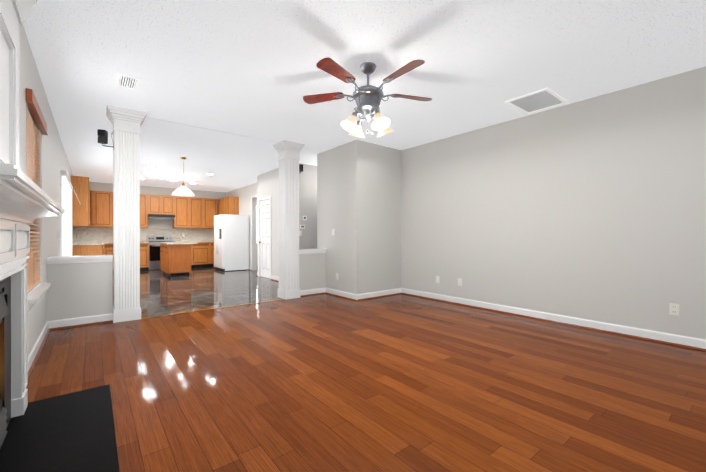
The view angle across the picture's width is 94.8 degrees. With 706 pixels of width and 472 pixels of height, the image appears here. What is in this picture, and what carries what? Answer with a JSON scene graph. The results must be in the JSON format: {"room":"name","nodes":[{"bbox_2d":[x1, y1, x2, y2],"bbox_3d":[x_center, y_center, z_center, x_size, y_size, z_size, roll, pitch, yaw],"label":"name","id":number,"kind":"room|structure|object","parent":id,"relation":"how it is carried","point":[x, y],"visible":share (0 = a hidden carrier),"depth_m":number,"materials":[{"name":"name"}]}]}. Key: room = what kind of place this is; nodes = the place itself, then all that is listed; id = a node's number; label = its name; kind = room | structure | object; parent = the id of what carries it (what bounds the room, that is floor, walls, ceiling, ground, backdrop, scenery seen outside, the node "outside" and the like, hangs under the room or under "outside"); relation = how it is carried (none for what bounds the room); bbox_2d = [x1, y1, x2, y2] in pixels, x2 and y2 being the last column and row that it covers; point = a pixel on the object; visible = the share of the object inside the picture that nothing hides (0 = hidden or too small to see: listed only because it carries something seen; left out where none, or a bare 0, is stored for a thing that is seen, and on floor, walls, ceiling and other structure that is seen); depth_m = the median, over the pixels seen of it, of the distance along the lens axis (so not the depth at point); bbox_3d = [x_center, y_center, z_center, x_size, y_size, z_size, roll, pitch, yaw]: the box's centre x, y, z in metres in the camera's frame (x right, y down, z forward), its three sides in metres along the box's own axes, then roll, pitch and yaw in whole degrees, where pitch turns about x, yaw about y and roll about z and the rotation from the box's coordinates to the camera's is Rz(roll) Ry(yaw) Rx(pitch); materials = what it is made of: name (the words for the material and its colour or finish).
{"room":"living room","nodes":[
{"label":"living room","id":0,"kind":"room"},
{"bbox_2d":[19,23,72,355],"bbox_3d":[-3.845,-0.266,4.008,0.150,2.740,14.600,0,0,-39],"label":"wall","id":1,"kind":"structure","parent":0,"point":[54,160],"depth_m":3.55,"materials":[{"name":"grey paint"}]},
{"bbox_2d":[26,103,41,296],"bbox_3d":[-3.014,-0.334,2.976,0.137,1.676,1.046,0,0,-39],"label":"window","id":2,"kind":"structure","parent":1,"relation":"in","point":[36,234],"depth_m":3.39,"materials":[{"name":"white"}]},
{"bbox_2d":[26,88,47,291],"bbox_3d":[-2.962,-0.356,3.017,0.103,1.656,1.090,0,0,-39],"label":"window blinds","id":3,"kind":"object","parent":2,"relation":"attached to","point":[32,142],"visible":0.52,"depth_m":3.02,"materials":[{"name":"brown wood"}]},
{"bbox_2d":[27,283,50,311],"bbox_3d":[-2.971,0.556,3.011,0.165,0.099,1.150,0,0,-39],"label":"window sill","id":4,"kind":"structure","parent":1,"relation":"attached to","point":[35,296],"depth_m":2.82,"materials":[{"name":"white wood"}]},
{"bbox_2d":[28,321,51,380],"bbox_3d":[-2.873,1.053,2.944,0.034,0.106,2.240,0,0,-39],"label":"baseboard","id":5,"kind":"structure","parent":1,"relation":"attached to","point":[35,353],"depth_m":3.05,"materials":[{"name":"white wood"}]},
{"bbox_2d":[61,184,61,255],"bbox_3d":[-5.631,0.049,6.229,0.060,2.094,2.194,0,0,-39],"label":"door frame","id":6,"kind":"structure","parent":1,"relation":"attached to","point":[61,221],"depth_m":6.24,"materials":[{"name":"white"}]},
{"bbox_2d":[60,170,79,255],"bbox_3d":[-5.487,-0.009,6.344,0.202,2.155,2.400,0,0,-39],"label":"vertical blinds","id":7,"kind":"object","parent":1,"relation":"attached to","point":[67,188],"visible":0.58,"depth_m":5.63,"materials":[{"name":"white plastic"}]},
{"bbox_2d":[72,226,75,241],"bbox_3d":[-7.496,-0.048,8.705,0.019,0.452,2.357,0,0,-39],"label":"backsplash","id":8,"kind":"structure","parent":1,"relation":"attached to","point":[73,227],"depth_m":8.56,"materials":[{"name":"beige tile"}]},
{"bbox_2d":[70,175,89,226],"bbox_3d":[-6.931,-0.865,8.261,0.349,1.180,0.900,0,0,-39],"label":"upper cabinet","id":9,"kind":"object","parent":1,"relation":"attached to","point":[81,185],"depth_m":7.93,"materials":[{"name":"brown wood"}]},
{"bbox_2d":[90,190,93,226],"bbox_3d":[-7.866,-0.868,9.482,0.417,1.180,0.719,0,0,-39],"label":"upper cabinet","id":10,"kind":"object","parent":1,"relation":"attached to","point":[93,209],"depth_m":9.61,"materials":[{"name":"brown wood"}]},
{"bbox_2d":[47,255,112,320],"bbox_3d":[-3.383,0.676,4.047,0.618,0.855,0.190,0,0,-39],"label":"wall","id":11,"kind":"structure","parent":0,"point":[81,286],"depth_m":3.98,"materials":[{"name":"grey paint"}]},
{"bbox_2d":[52,313,112,329],"bbox_3d":[-3.310,1.051,4.007,0.560,0.106,0.034,0,0,-39],"label":"baseboard","id":12,"kind":"structure","parent":11,"relation":"attached to","point":[104,318],"depth_m":3.99,"materials":[{"name":"white wood"}]},
{"bbox_2d":[90,182,224,227],"bbox_3d":[-6.603,-0.281,11.056,4.660,2.740,0.150,0,0,-39],"label":"wall","id":13,"kind":"structure","parent":0,"point":[152,223],"depth_m":11.02,"materials":[{"name":"grey paint"}]},
{"bbox_2d":[94,191,112,226],"bbox_3d":[-7.648,-0.814,9.895,0.608,1.070,0.349,0,0,-39],"label":"upper cabinet","id":14,"kind":"object","parent":13,"relation":"attached to","point":[103,200],"depth_m":9.78,"materials":[{"name":"brown wood"}]},
{"bbox_2d":[76,227,213,241],"bbox_3d":[-6.548,-0.053,10.989,4.354,0.452,0.020,0,0,-39],"label":"backsplash","id":15,"kind":"structure","parent":13,"relation":"attached to","point":[83,234],"depth_m":10.80,"materials":[{"name":"beige tile"}]},
{"bbox_2d":[140,195,149,226],"bbox_3d":[-7.096,-0.815,10.337,1.038,1.070,0.349,0,0,-39],"label":"upper cabinet","id":16,"kind":"object","parent":13,"relation":"attached to","point":[144,199],"depth_m":10.43,"materials":[{"name":"brown wood"}]},
{"bbox_2d":[150,195,173,214],"bbox_3d":[-6.437,-1.031,10.865,0.766,0.640,0.349,0,0,-39],"label":"upper cabinet","id":17,"kind":"object","parent":13,"relation":"attached to","point":[159,204],"depth_m":10.75,"materials":[{"name":"brown wood"}]},
{"bbox_2d":[148,214,174,218],"bbox_3d":[-6.377,-0.639,10.790,0.756,0.137,0.498,0,0,-39],"label":"range hood","id":18,"kind":"object","parent":17,"relation":"attached to","point":[157,216],"visible":0.86,"depth_m":10.58,"materials":[{"name":"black metal"}]},
{"bbox_2d":[173,196,205,226],"bbox_3d":[-5.784,-0.817,11.389,1.027,1.070,0.349,0,0,-39],"label":"upper cabinet","id":19,"kind":"object","parent":13,"relation":"attached to","point":[188,211],"depth_m":11.26,"materials":[{"name":"brown wood"}]},
{"bbox_2d":[206,199,217,226],"bbox_3d":[-5.257,-0.818,11.811,0.555,1.070,0.349,0,0,-39],"label":"upper cabinet","id":20,"kind":"object","parent":13,"relation":"attached to","point":[211,204],"depth_m":11.71,"materials":[{"name":"brown wood"}]},
{"bbox_2d":[51,267,319,330],"bbox_3d":[-3.858,1.144,8.434,5.660,0.100,7.680,0,0,-39],"label":"floor","id":21,"kind":"structure","parent":0,"point":[197,288],"depth_m":6.54,"materials":[{"name":"tile"}]},
{"bbox_2d":[72,246,103,255],"bbox_3d":[-6.842,0.657,8.370,0.619,0.876,0.966,0,0,-39],"label":"base cabinet","id":22,"kind":"object","parent":21,"relation":"on","point":[76,250],"depth_m":8.00,"materials":[{"name":"brown wood"}]},
{"bbox_2d":[72,242,103,245],"bbox_3d":[-7.065,0.198,8.660,0.634,0.040,1.747,0,0,-39],"label":"countertop","id":23,"kind":"structure","parent":22,"relation":"on","point":[73,243],"depth_m":8.05,"materials":[{"name":"white stone"}]},
{"bbox_2d":[104,242,112,254],"bbox_3d":[-7.228,0.653,10.062,0.818,0.876,0.619,0,0,-39],"label":"base cabinet","id":24,"kind":"object","parent":21,"relation":"on","point":[108,246],"depth_m":9.64,"materials":[{"name":"brown wood"}]},
{"bbox_2d":[106,104,146,322],"bbox_3d":[-3.020,-0.266,4.329,0.424,2.739,0.424,0,0,-39],"label":"column","id":25,"kind":"structure","parent":21,"relation":"on","point":[127,123],"depth_m":4.22,"materials":[{"name":"white wood"}]},
{"bbox_2d":[97,129,113,149],"bbox_3d":[-3.178,-1.242,4.175,0.168,0.251,0.106,0,0,-39],"label":"speaker","id":26,"kind":"object","parent":25,"relation":"attached to","point":[102,135],"visible":0.94,"depth_m":4.13,"materials":[{"name":"black plastic"}]},
{"bbox_2d":[140,242,147,269],"bbox_3d":[-6.825,0.653,10.384,0.445,0.876,0.619,0,0,-39],"label":"base cabinet","id":27,"kind":"object","parent":21,"relation":"on","point":[143,245],"depth_m":10.21,"materials":[{"name":"brown wood"}]},
{"bbox_2d":[147,236,175,269],"bbox_3d":[-6.323,0.532,10.725,0.756,1.085,0.669,0,0,-39],"label":"range","id":28,"kind":"object","parent":21,"relation":"on","point":[154,253],"visible":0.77,"depth_m":10.39,"materials":[{"name":"silver metal"}]},
{"bbox_2d":[159,242,190,276],"bbox_3d":[-5.059,0.655,9.212,0.599,0.876,1.262,0,0,-39],"label":"kitchen island","id":29,"kind":"object","parent":21,"relation":"on","point":[175,259],"depth_m":8.76,"materials":[{"name":"brown wood"}]},
{"bbox_2d":[167,242,194,245],"bbox_3d":[-5.004,0.197,9.262,0.750,0.040,1.350,0,0,-39],"label":"island countertop","id":30,"kind":"structure","parent":29,"relation":"on","point":[168,243],"depth_m":8.78,"materials":[{"name":"white stone"}]},
{"bbox_2d":[192,242,211,267],"bbox_3d":[-5.461,0.650,11.478,0.716,0.876,0.619,0,0,-39],"label":"base cabinet","id":31,"kind":"object","parent":21,"relation":"on","point":[202,251],"depth_m":11.27,"materials":[{"name":"brown wood"}]},
{"bbox_2d":[214,214,248,270],"bbox_3d":[-3.969,0.210,10.508,0.876,1.760,0.900,0,0,-39],"label":"refrigerator","id":32,"kind":"object","parent":21,"relation":"on","point":[231,242],"visible":1,"depth_m":10.16,"materials":[{"name":"white metal"}]},
{"bbox_2d":[273,140,304,299],"bbox_3d":[-1.151,-0.270,5.827,0.424,2.739,0.424,0,0,-39],"label":"column","id":33,"kind":"structure","parent":21,"relation":"on","point":[288,152],"depth_m":5.73,"materials":[{"name":"white wood"}]},
{"bbox_2d":[299,164,302,172],"bbox_3d":[-1.004,-1.251,6.006,0.186,0.241,0.106,0,0,-39],"label":"speaker","id":34,"kind":"object","parent":33,"relation":"attached to","point":[300,168],"visible":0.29,"depth_m":6.00,"materials":[{"name":"black plastic"}]},
{"bbox_2d":[225,183,256,269],"bbox_3d":[-3.545,-0.281,10.847,0.150,2.740,4.300,0,0,-39],"label":"wall","id":35,"kind":"structure","parent":0,"point":[244,194],"depth_m":10.40,"materials":[{"name":"grey paint"}]},
{"bbox_2d":[219,199,221,214],"bbox_3d":[-4.653,-0.818,11.825,0.349,1.070,0.417,0,0,-39],"label":"upper cabinet","id":36,"kind":"object","parent":35,"relation":"attached to","point":[220,200],"depth_m":11.70,"materials":[{"name":"brown wood"}]},
{"bbox_2d":[222,196,237,214],"bbox_3d":[-4.227,-0.817,11.293,0.349,1.070,0.450,0,0,-39],"label":"upper cabinet","id":37,"kind":"object","parent":35,"relation":"attached to","point":[229,204],"depth_m":11.14,"materials":[{"name":"brown wood"}]},
{"bbox_2d":[251,195,256,267],"bbox_3d":[-2.753,-0.089,9.726,0.014,2.360,1.560,0,0,-39],"label":"door frame","id":38,"kind":"structure","parent":35,"relation":"attached to","point":[251,227],"depth_m":10.30,"materials":[{"name":"white wood"}]},
{"bbox_2d":[257,168,278,276],"bbox_3d":[-1.779,-0.276,8.290,0.590,2.740,1.900,0,0,-39],"label":"wall","id":39,"kind":"structure","parent":0,"point":[267,184],"depth_m":8.06,"materials":[{"name":"grey paint"}]},
{"bbox_2d":[259,199,269,278],"bbox_3d":[-2.292,0.072,8.468,0.099,2.028,0.674,0,0,-39],"label":"closet door","id":40,"kind":"structure","parent":39,"relation":"in","point":[264,241],"depth_m":8.49,"materials":[{"name":"white wood"}]},
{"bbox_2d":[258,196,271,278],"bbox_3d":[-2.256,0.043,8.498,0.136,2.102,0.804,0,0,-39],"label":"door frame","id":41,"kind":"structure","parent":39,"relation":"attached to","point":[264,198],"depth_m":8.66,"materials":[{"name":"white wood"}]},
{"bbox_2d":[271,275,278,281],"bbox_3d":[-1.741,1.043,7.746,0.034,0.106,1.000,0,0,-39],"label":"baseboard","id":42,"kind":"structure","parent":39,"relation":"attached to","point":[274,278],"depth_m":7.95,"materials":[{"name":"white wood"}]},
{"bbox_2d":[299,163,316,248],"bbox_3d":[-0.748,-0.274,7.803,1.590,2.740,0.150,0,0,-39],"label":"wall","id":43,"kind":"structure","parent":0,"point":[308,196],"depth_m":7.47,"materials":[{"name":"grey paint"}]},
{"bbox_2d":[299,248,326,290],"bbox_3d":[-0.800,0.672,6.116,0.603,0.855,0.190,0,0,-39],"label":"wall","id":44,"kind":"structure","parent":0,"point":[312,268],"depth_m":6.07,"materials":[{"name":"grey paint"}]},
{"bbox_2d":[300,288,323,296],"bbox_3d":[-0.772,1.046,6.040,0.555,0.106,0.034,0,0,-39],"label":"baseboard","id":45,"kind":"structure","parent":44,"relation":"attached to","point":[320,290],"depth_m":6.05,"materials":[{"name":"white wood"}]},
{"bbox_2d":[23,0,705,192],"bbox_3d":[-1.422,-1.690,5.946,6.360,0.100,14.600,0,0,-39],"label":"ceiling","id":46,"kind":"structure","parent":0,"point":[248,68],"depth_m":3.09,"materials":[{"name":"white paint"}]},
{"bbox_2d":[115,72,140,90],"bbox_3d":[-2.385,-1.628,3.438,0.200,0.014,0.350,0,0,-39],"label":"ceiling vent","id":47,"kind":"object","parent":46,"relation":"in","point":[125,81],"visible":0.98,"depth_m":3.43,"materials":[{"name":"white metal"}]},
{"bbox_2d":[166,176,178,180],"bbox_3d":[-5.039,-1.592,9.070,0.350,0.110,0.350,0,0,-39],"label":"dome light","id":48,"kind":"object","parent":46,"relation":"attached to","point":[172,178],"visible":1,"depth_m":8.96,"materials":[{"name":"white glass"}]},
{"bbox_2d":[172,157,194,196],"bbox_3d":[-3.554,-1.247,6.801,0.432,0.790,0.432,0,0,-39],"label":"pendant light","id":49,"kind":"object","parent":46,"relation":"hanging from","point":[183,190],"visible":1,"depth_m":6.74,"materials":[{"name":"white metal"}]},
{"bbox_2d":[147,117,277,142],"bbox_3d":[-2.085,-1.636,5.075,1.975,0.004,0.012,0,0,-39],"label":"trim","id":50,"kind":"structure","parent":46,"relation":"attached to","point":[209,129],"depth_m":4.96,"materials":[{"name":"white"}]},
{"bbox_2d":[303,57,431,137],"bbox_3d":[0.167,-1.305,3.085,1.312,0.656,1.275,0,0,-39],"label":"ceiling fan","id":51,"kind":"object","parent":46,"relation":"hanging from","point":[367,98],"visible":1,"depth_m":3.03,"materials":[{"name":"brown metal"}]},
{"bbox_2d":[505,88,567,113],"bbox_3d":[2.232,-1.629,3.953,0.610,0.014,0.480,0,0,-39],"label":"ceiling vent","id":52,"kind":"object","parent":46,"relation":"in","point":[539,100],"visible":1,"depth_m":3.94,"materials":[{"name":"white metal"}]},
{"bbox_2d":[26,294,705,471],"bbox_3d":[0.577,1.157,2.633,5.330,0.100,6.920,0,0,-39],"label":"floor","id":53,"kind":"structure","parent":0,"point":[332,383],"depth_m":2.34,"materials":[{"name":"brown wood"}]},
{"bbox_2d":[0,0,64,447],"bbox_3d":[-1.763,-0.260,1.371,0.722,2.738,1.892,0,0,-39],"label":"fireplace","id":54,"kind":"object","parent":53,"relation":"on","point":[25,200],"visible":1,"depth_m":1.87,"materials":[{"name":"white wood"}]},
{"bbox_2d":[0,384,119,471],"bbox_3d":[-1.470,1.100,1.608,0.479,0.018,1.620,0,0,-39],"label":"slate hearth","id":55,"kind":"object","parent":53,"relation":"on","point":[72,432],"visible":1,"depth_m":1.77,"materials":[{"name":"black stone"}]},
{"bbox_2d":[141,299,283,318],"bbox_3d":[-2.011,1.099,4.993,2.100,0.005,0.040,0,0,-39],"label":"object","id":56,"kind":"structure","parent":53,"relation":"on","point":[209,309],"depth_m":4.85,"materials":[{"name":"brown wood"}]},
{"bbox_2d":[317,140,400,293],"bbox_3d":[0.165,-0.271,6.400,1.260,2.740,1.240,0,0,-39],"label":"wall bump-out","id":57,"kind":"object","parent":53,"relation":"on","point":[359,196],"visible":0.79,"depth_m":5.87,"materials":[{"name":"grey paint"}]},
{"bbox_2d":[324,288,355,300],"bbox_3d":[-0.253,1.047,5.889,0.034,0.106,0.920,0,0,-39],"label":"baseboard","id":58,"kind":"structure","parent":57,"relation":"attached to","point":[346,295],"depth_m":5.86,"materials":[{"name":"white wood"}]},
{"bbox_2d":[356,288,399,300],"bbox_3d":[0.472,1.047,5.833,1.094,0.106,0.034,0,0,-39],"label":"baseboard","id":59,"kind":"structure","parent":57,"relation":"attached to","point":[371,295],"depth_m":5.80,"materials":[{"name":"white wood"}]},
{"bbox_2d":[401,66,705,339],"bbox_3d":[2.874,-0.266,3.906,0.150,2.740,6.040,0,0,-39],"label":"wall","id":60,"kind":"structure","parent":0,"point":[593,208],"depth_m":3.96,"materials":[{"name":"grey paint"}]},
{"bbox_2d":[458,278,461,285],"bbox_3d":[1.717,0.741,5.224,0.009,0.116,0.072,0,0,-39],"label":"outlet","id":61,"kind":"object","parent":60,"relation":"attached to","point":[459,282],"visible":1,"depth_m":5.22,"materials":[{"name":"white plastic"}]},
{"bbox_2d":[400,288,705,350],"bbox_3d":[2.755,1.051,3.910,0.034,0.106,5.890,0,0,-39],"label":"baseboard","id":62,"kind":"structure","parent":60,"relation":"attached to","point":[621,330],"depth_m":3.94,"materials":[{"name":"white wood"}]},
{"bbox_2d":[669,303,678,315],"bbox_3d":[3.262,0.745,3.297,0.009,0.116,0.072,0,0,-39],"label":"outlet","id":63,"kind":"object","parent":60,"relation":"attached to","point":[673,309],"visible":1,"depth_m":3.30,"materials":[{"name":"white plastic"}]}
]}

